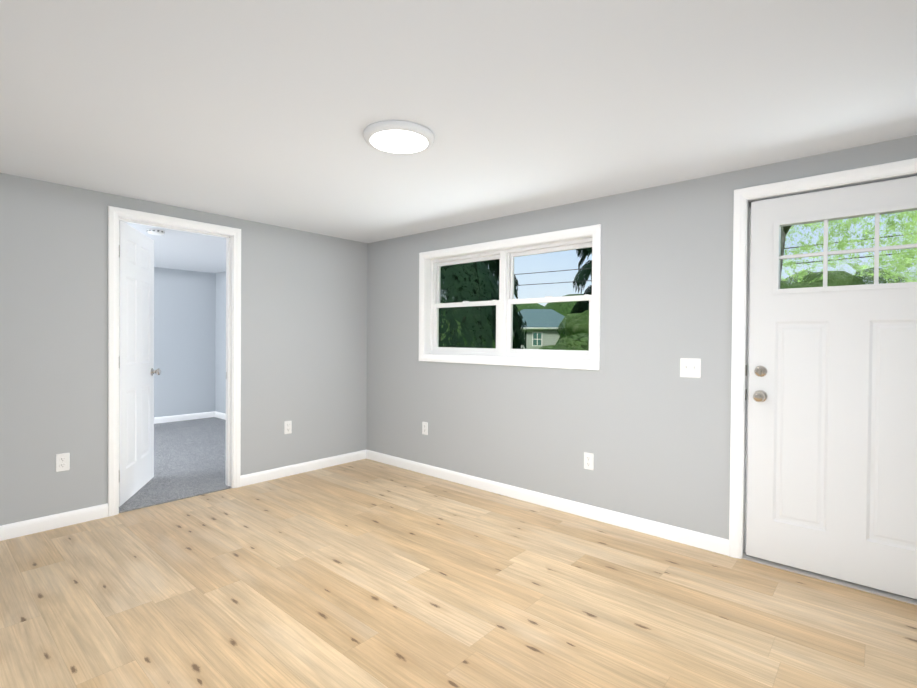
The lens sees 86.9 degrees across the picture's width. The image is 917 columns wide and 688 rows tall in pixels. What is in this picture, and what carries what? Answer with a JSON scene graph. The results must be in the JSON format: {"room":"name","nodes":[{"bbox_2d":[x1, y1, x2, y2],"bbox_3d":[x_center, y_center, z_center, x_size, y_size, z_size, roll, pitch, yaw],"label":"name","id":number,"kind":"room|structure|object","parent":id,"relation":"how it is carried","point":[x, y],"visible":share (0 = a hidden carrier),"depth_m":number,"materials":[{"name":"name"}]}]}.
{"room":"empty living room","nodes":[
{"label":"empty living room","id":0,"kind":"room"},
{"bbox_2d":[119,417,231,512],"bbox_3d":[-3.564,1.198,4.794,3.764,0.130,3.980,1,1,41],"label":"floor","id":1,"kind":"structure","parent":0,"point":[189,458],"depth_m":4.63,"materials":[{"name":"grey carpet"}]},
{"bbox_2d":[0,173,367,525],"bbox_3d":[-2.196,0.575,3.568,0.120,3.182,3.700,1,1,41],"label":"wall","id":2,"kind":"structure","parent":0,"point":[304,332],"depth_m":3.24,"materials":[{"name":"grey paint"}]},
{"bbox_2d":[0,503,107,540],"bbox_3d":[-2.858,1.126,2.722,0.013,0.088,1.472,1,1,41],"label":"baseboard","id":3,"kind":"structure","parent":2,"relation":"attached to","point":[22,528],"depth_m":3.05,"materials":[{"name":"white wood"}]},
{"bbox_2d":[56,453,69,471],"bbox_3d":[-2.530,0.757,3.093,0.008,0.114,0.070,1,1,41],"label":"electrical outlet","id":4,"kind":"object","parent":2,"relation":"attached to","point":[62,461],"visible":1,"depth_m":3.09,"materials":[{"name":"white plastic"}]},
{"bbox_2d":[119,221,160,506],"bbox_3d":[-2.503,0.133,3.776,0.666,2.022,0.477,1,1,41],"label":"door","id":5,"kind":"structure","parent":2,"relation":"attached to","point":[137,371],"depth_m":3.71,"materials":[{"name":"white wood"}]},
{"bbox_2d":[108,206,240,516],"bbox_3d":[-2.120,0.117,3.647,0.155,2.098,0.896,1,1,41],"label":"door frame","id":6,"kind":"structure","parent":2,"relation":"attached to","point":[231,235],"depth_m":3.65,"materials":[{"name":"white wood"}]},
{"bbox_2d":[284,421,291,433],"bbox_3d":[-1.503,0.736,4.267,0.008,0.114,0.070,1,1,41],"label":"electrical outlet","id":7,"kind":"object","parent":2,"relation":"attached to","point":[287,427],"visible":1,"depth_m":4.26,"materials":[{"name":"white plastic"}]},
{"bbox_2d":[240,450,363,486],"bbox_3d":[-1.368,1.120,4.426,0.013,0.088,1.262,1,1,41],"label":"baseboard","id":8,"kind":"structure","parent":2,"relation":"attached to","point":[248,479],"depth_m":4.34,"materials":[{"name":"white wood"}]},
{"bbox_2d":[154,267,215,416],"bbox_3d":[-4.940,0.029,5.966,0.120,2.182,3.700,1,1,41],"label":"wall","id":9,"kind":"structure","parent":0,"point":[184,328],"depth_m":6.99,"materials":[{"name":"grey paint"}]},
{"bbox_2d":[154,411,213,423],"bbox_3d":[-4.898,1.066,5.933,0.013,0.088,3.700,1,1,41],"label":"baseboard","id":10,"kind":"structure","parent":9,"relation":"attached to","point":[183,417],"depth_m":6.98,"materials":[{"name":"white wood"}]},
{"bbox_2d":[0,459,916,687],"bbox_3d":[-0.313,1.258,1.950,4.876,0.120,3.980,1,1,41],"label":"floor","id":11,"kind":"structure","parent":0,"point":[365,573],"depth_m":2.23,"materials":[{"name":"brown wood"}]},
{"bbox_2d":[0,0,916,272],"bbox_3d":[-1.711,-1.068,3.165,8.640,0.120,3.980,1,1,41],"label":"ceiling","id":12,"kind":"structure","parent":0,"point":[262,110],"depth_m":1.94,"materials":[{"name":"white paint"}]},
{"bbox_2d":[147,229,164,234],"bbox_3d":[-2.738,-1.009,4.377,0.140,0.038,0.140,1,1,41],"label":"smoke detector","id":13,"kind":"object","parent":12,"relation":"attached to","point":[155,231],"visible":0.98,"depth_m":4.34,"materials":[{"name":"white plastic"}]},
{"bbox_2d":[364,120,433,154],"bbox_3d":[-0.281,-0.971,2.297,0.334,0.032,0.334,1,1,41],"label":"ceiling light","id":14,"kind":"object","parent":12,"relation":"in","point":[401,137],"visible":1,"depth_m":2.24,"materials":[{"name":"white plastic"}]},
{"bbox_2d":[215,135,916,539],"bbox_3d":[-0.467,0.578,4.620,8.640,3.182,0.160,1,1,41],"label":"wall","id":15,"kind":"structure","parent":0,"point":[641,419],"depth_m":3.19,"materials":[{"name":"grey paint"}]},
{"bbox_2d":[214,411,225,419],"bbox_3d":[-2.349,1.084,6.154,3.500,0.088,0.013,1,1,41],"label":"baseboard","id":16,"kind":"structure","parent":15,"relation":"attached to","point":[220,415],"depth_m":7.20,"materials":[{"name":"white wood"}]},
{"bbox_2d":[422,422,427,434],"bbox_3d":[-0.304,0.761,4.366,0.070,0.114,0.008,1,1,41],"label":"electrical outlet","id":17,"kind":"object","parent":15,"relation":"attached to","point":[424,428],"visible":1,"depth_m":4.36,"materials":[{"name":"white plastic"}]},
{"bbox_2d":[419,224,601,369],"bbox_3d":[0.350,-0.325,3.888,1.740,0.984,0.174,1,1,41],"label":"window","id":18,"kind":"structure","parent":15,"relation":"in","point":[505,302],"depth_m":3.87,"materials":[{"name":"white plastic"}]},
{"bbox_2d":[364,449,728,555],"bbox_3d":[0.300,1.139,3.837,3.299,0.088,0.013,1,1,41],"label":"baseboard","id":19,"kind":"structure","parent":15,"relation":"attached to","point":[615,518],"depth_m":3.39,"materials":[{"name":"white wood"}]},
{"bbox_2d":[584,452,593,469],"bbox_3d":[0.893,0.805,3.320,0.070,0.114,0.008,1,1,41],"label":"electrical outlet","id":20,"kind":"object","parent":15,"relation":"attached to","point":[588,461],"visible":1,"depth_m":3.32,"materials":[{"name":"white plastic"}]},
{"bbox_2d":[680,358,700,377],"bbox_3d":[1.379,0.143,2.883,0.116,0.116,0.023,1,1,41],"label":"double light switch","id":21,"kind":"object","parent":15,"relation":"attached to","point":[690,367],"visible":1,"depth_m":2.89,"materials":[{"name":"white plastic"}]},
{"bbox_2d":[729,158,916,604],"bbox_3d":[1.986,0.174,2.461,1.030,2.073,0.178,1,1,41],"label":"door frame","id":22,"kind":"structure","parent":15,"relation":"attached to","point":[744,198],"depth_m":2.71,"materials":[{"name":"white wood"}]},
{"bbox_2d":[746,176,916,598],"bbox_3d":[1.955,0.204,2.428,0.865,1.970,0.180,1,1,41],"label":"exterior door","id":23,"kind":"structure","parent":15,"relation":"in","point":[832,450],"depth_m":2.45,"materials":[{"name":"white wood"}]},
{"label":"outside","id":24,"kind":"structure","parent":0,"visible":0},
{"bbox_2d":[439,247,591,349],"bbox_3d":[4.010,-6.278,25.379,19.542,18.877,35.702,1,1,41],"label":"tree","id":25,"kind":"object","parent":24,"point":[473,288],"depth_m":7.39,"materials":[{"name":"green plant"}]},
{"bbox_2d":[489,294,581,321],"bbox_3d":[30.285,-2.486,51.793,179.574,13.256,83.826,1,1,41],"label":"tree","id":26,"kind":"object","parent":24,"point":[564,310],"depth_m":73.94,"materials":[{"name":"green plant"}]},
{"bbox_2d":[441,267,905,350],"bbox_3d":[10.665,-1.600,27.613,47.455,6.244,38.276,1,1,41],"label":"foliage","id":27,"kind":"object","parent":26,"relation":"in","point":[572,330],"depth_m":22.60,"materials":[{"name":"green plant"}]},
{"bbox_3d":[21.627,1.435,38.334,170.000,0.300,140.000,1,1,41],"label":"ground","id":28,"kind":"structure","parent":24,"visible":0},
{"bbox_2d":[513,309,564,349],"bbox_3d":[7.213,-1.041,44.287,7.900,4.300,7.100,1,1,9],"label":"house","id":29,"kind":"structure","parent":28,"relation":"on","point":[537,324],"depth_m":41.24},
{"bbox_2d":[780,210,916,282],"bbox_3d":[7.228,-3.851,10.498,8.472,10.680,17.648,1,1,41],"label":"tree","id":30,"kind":"object","parent":28,"relation":"on","point":[842,244],"depth_m":11.81,"materials":[{"name":"green plant"}]},
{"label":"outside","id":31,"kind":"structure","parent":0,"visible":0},
{"bbox_2d":[515,233,916,285],"bbox_3d":[11.588,-4.442,22.182,64.000,2.198,0.536,1,1,41],"label":"power lines","id":32,"kind":"structure","parent":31,"point":[784,248],"depth_m":23.03,"materials":[{"name":"black metal"}]}
]}

